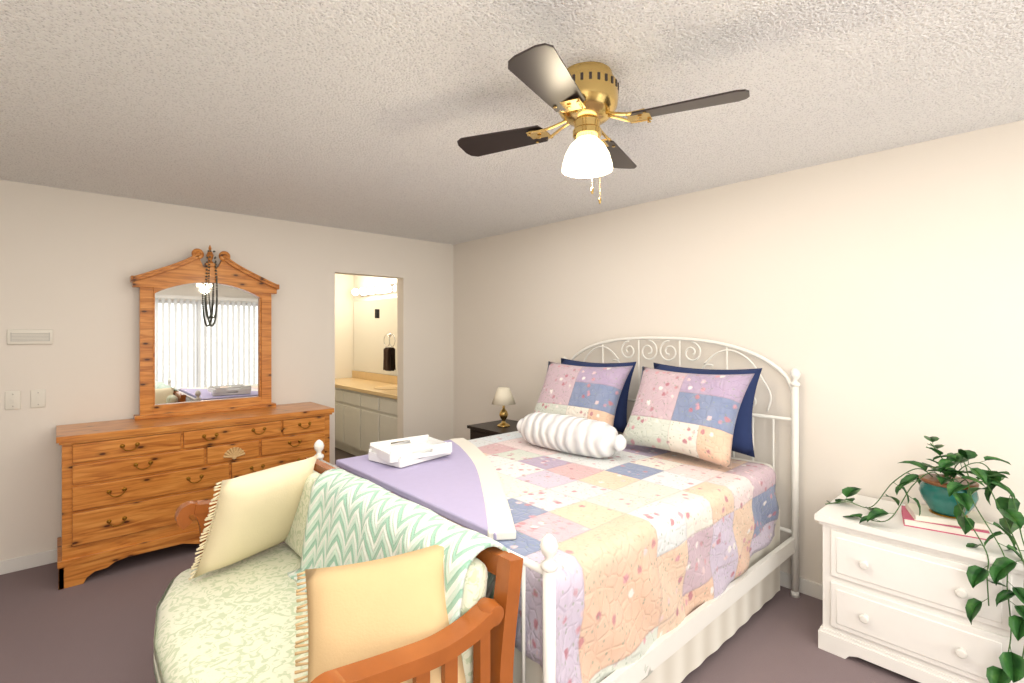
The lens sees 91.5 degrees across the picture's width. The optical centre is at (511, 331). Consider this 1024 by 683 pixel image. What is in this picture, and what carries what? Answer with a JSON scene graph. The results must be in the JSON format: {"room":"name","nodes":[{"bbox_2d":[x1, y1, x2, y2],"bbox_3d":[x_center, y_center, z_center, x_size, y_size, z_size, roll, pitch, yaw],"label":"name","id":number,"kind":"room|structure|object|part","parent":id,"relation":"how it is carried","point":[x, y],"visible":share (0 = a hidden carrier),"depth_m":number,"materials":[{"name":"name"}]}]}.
{"room":"bedroom","nodes":[
{"label":"bedroom","id":0,"kind":"room"},
{"bbox_2d":[0,180,452,560],"bbox_3d":[-2.158,0.280,4.083,4.020,2.440,0.120,0,0,-42],"label":"wall","id":1,"kind":"structure","parent":0,"point":[72,262],"depth_m":3.50,"materials":[{"name":"paint"}]},
{"bbox_2d":[5,391,20,409],"bbox_3d":[-3.116,0.427,3.115,0.070,0.115,0.015,0,0,-42],"label":"switch plate","id":2,"kind":"object","parent":1,"relation":"attached to","point":[13,399],"depth_m":3.11,"materials":[{"name":"white plastic"}]},
{"bbox_2d":[0,549,56,574],"bbox_3d":[-2.541,1.458,3.643,2.560,0.085,0.015,0,0,-42],"label":"baseboard","id":3,"kind":"structure","parent":1,"relation":"attached to","point":[50,556],"depth_m":3.16,"materials":[{"name":"white wood"}]},
{"bbox_2d":[7,329,52,344],"bbox_3d":[-3.056,0.033,3.168,0.210,0.095,0.018,0,0,-42],"label":"vent","id":4,"kind":"object","parent":1,"relation":"attached to","point":[27,336],"visible":1,"depth_m":3.16,"materials":[{"name":"white metal"}]},
{"bbox_2d":[31,389,45,407],"bbox_3d":[-3.030,0.427,3.193,0.070,0.115,0.015,0,0,-42],"label":"switch plate","id":5,"kind":"object","parent":1,"relation":"attached to","point":[38,397],"depth_m":3.19,"materials":[{"name":"white plastic"}]},
{"bbox_2d":[335,274,353,377],"bbox_3d":[-3.008,0.280,6.624,1.850,2.440,0.120,0,0,-42],"label":"wall","id":6,"kind":"structure","parent":0,"point":[344,328],"depth_m":7.11,"materials":[{"name":"paint"}]},
{"bbox_2d":[0,447,919,682],"bbox_3d":[-0.775,1.550,2.658,4.140,0.100,8.990,0,0,-42],"label":"floor","id":7,"kind":"structure","parent":0,"point":[98,626],"depth_m":2.47,"materials":[{"name":"carpet"}]},
{"bbox_2d":[56,245,333,589],"bbox_3d":[-2.187,0.421,3.612,1.640,2.158,0.506,0,0,-42],"label":"dresser","id":8,"kind":"object","parent":7,"relation":"on","point":[204,421],"visible":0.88,"depth_m":3.51,"materials":[{"name":"brown wood"}]},
{"bbox_2d":[129,245,279,420],"bbox_3d":[-2.277,-0.024,3.769,0.964,1.268,0.122,0,0,-42],"label":"mirror","id":9,"kind":"object","parent":8,"relation":"on","point":[205,331],"depth_m":3.74,"materials":[{"name":"brown wood"}]},
{"bbox_2d":[154,455,522,682],"bbox_3d":[-0.766,1.044,1.769,0.774,0.916,1.588,0,0,-42],"label":"settee","id":10,"kind":"object","parent":7,"relation":"on","point":[353,579],"visible":1,"depth_m":1.58,"materials":[{"name":"beige fabric"}]},
{"bbox_2d":[335,388,396,455],"bbox_3d":[-1.712,1.100,6.149,0.550,0.800,2.306,0,0,-42],"label":"bathroom vanity","id":11,"kind":"object","parent":7,"relation":"on","point":[365,408],"depth_m":5.77,"materials":[{"name":"paint"}]},
{"bbox_2d":[335,376,396,399],"bbox_3d":[-1.720,0.677,6.142,0.572,0.057,2.306,0,0,-42],"label":"countertop","id":12,"kind":"structure","parent":11,"relation":"on","point":[353,384],"depth_m":5.97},
{"bbox_2d":[353,297,396,375],"bbox_3d":[-1.832,0.060,6.696,0.008,0.980,1.300,0,0,-42],"label":"mirror","id":13,"kind":"object","parent":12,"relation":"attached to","point":[373,319],"depth_m":6.69,"materials":[{"name":"clear glass"}]},
{"bbox_2d":[467,387,517,439],"bbox_3d":[-0.054,0.993,4.338,0.490,1.015,0.520,0,0,-42],"label":"side table","id":14,"kind":"object","parent":7,"relation":"on","point":[503,396],"visible":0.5,"depth_m":4.29,"materials":[{"name":"black wood"}]},
{"bbox_2d":[491,387,515,427],"bbox_3d":[-0.072,0.652,4.335,0.210,0.335,0.210,0,0,-42],"label":"lamp","id":15,"kind":"object","parent":14,"relation":"on","point":[503,396],"depth_m":4.29,"materials":[{"name":"beige fabric"}]},
{"bbox_2d":[314,337,800,682],"bbox_3d":[0.272,0.767,2.794,2.085,1.466,1.794,0,0,-42],"label":"bed","id":16,"kind":"object","parent":7,"relation":"on","point":[647,546],"visible":0.83,"depth_m":2.33,"materials":[{"name":"multicoloured fabric"}]},
{"bbox_2d":[336,437,516,540],"bbox_3d":[-0.192,0.713,2.504,0.867,0.034,1.390,0,0,-42],"label":"blanket","id":17,"kind":"object","parent":16,"relation":"on","point":[473,487],"depth_m":2.32,"materials":[{"name":"purple fabric"}]},
{"bbox_2d":[323,425,778,682],"bbox_3d":[0.191,1.054,2.720,1.794,0.658,1.748,0,0,-42],"label":"quilt","id":18,"kind":"object","parent":16,"relation":"on","point":[659,551],"depth_m":2.04,"materials":[{"name":"multicoloured fabric"}]},
{"bbox_2d":[814,436,1023,682],"bbox_3d":[1.849,0.990,2.201,0.590,1.020,0.845,0,0,-42],"label":"nightstand","id":19,"kind":"object","parent":7,"relation":"on","point":[932,591],"visible":1,"depth_m":2.11,"materials":[{"name":"white paint"}]},
{"bbox_2d":[901,502,990,540],"bbox_3d":[1.921,0.835,2.227,0.255,0.060,0.316,0,0,-42],"label":"books","id":20,"kind":"object","parent":19,"relation":"on","point":[929,520],"depth_m":2.17,"materials":[{"name":"paper"}]},
{"bbox_2d":[918,473,979,519],"bbox_3d":[1.926,0.728,2.206,0.204,0.153,0.204,0,0,-42],"label":"plant pot","id":21,"kind":"object","parent":20,"relation":"on","point":[940,506],"depth_m":2.17,"materials":[{"name":"teal ceramic"}]},
{"bbox_2d":[0,0,1023,244],"bbox_3d":[-0.775,-0.990,2.658,4.140,0.100,8.990,0,0,-42],"label":"ceiling","id":22,"kind":"structure","parent":0,"point":[356,114],"depth_m":1.99,"materials":[{"name":"white paint"}]},
{"bbox_2d":[457,43,749,203],"bbox_3d":[0.274,-0.703,1.821,0.819,0.472,0.819,0,0,-18],"label":"ceiling fan","id":23,"kind":"object","parent":22,"relation":"hanging from","point":[581,98],"visible":1,"depth_m":1.74,"materials":[{"name":"gold metal"}]},
{"bbox_3d":[0.274,-0.648,1.821,0.186,0.120,0.186,0,0,-42],"label":"lamp shade","id":24,"kind":"part","parent":23,"relation":"part of","materials":[{"name":"white glass"}]},
{"bbox_2d":[354,120,1023,584],"bbox_3d":[0.710,0.280,4.013,0.120,2.440,8.990,0,0,-42],"label":"wall","id":25,"kind":"structure","parent":0,"point":[876,298],"depth_m":2.81,"materials":[{"name":"paint"}]},
{"bbox_2d":[352,372,396,383],"bbox_3d":[-1.516,0.605,6.328,0.020,0.100,2.306,0,0,-42],"label":"backsplash","id":26,"kind":"structure","parent":25,"relation":"attached to","point":[362,375],"depth_m":6.64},
{"bbox_2d":[780,571,822,599],"bbox_3d":[1.487,1.458,3.064,0.012,0.085,6.300,0,0,-42],"label":"baseboard","id":27,"kind":"structure","parent":25,"relation":"attached to","point":[811,588],"depth_m":2.85,"materials":[{"name":"white wood"}]}
]}

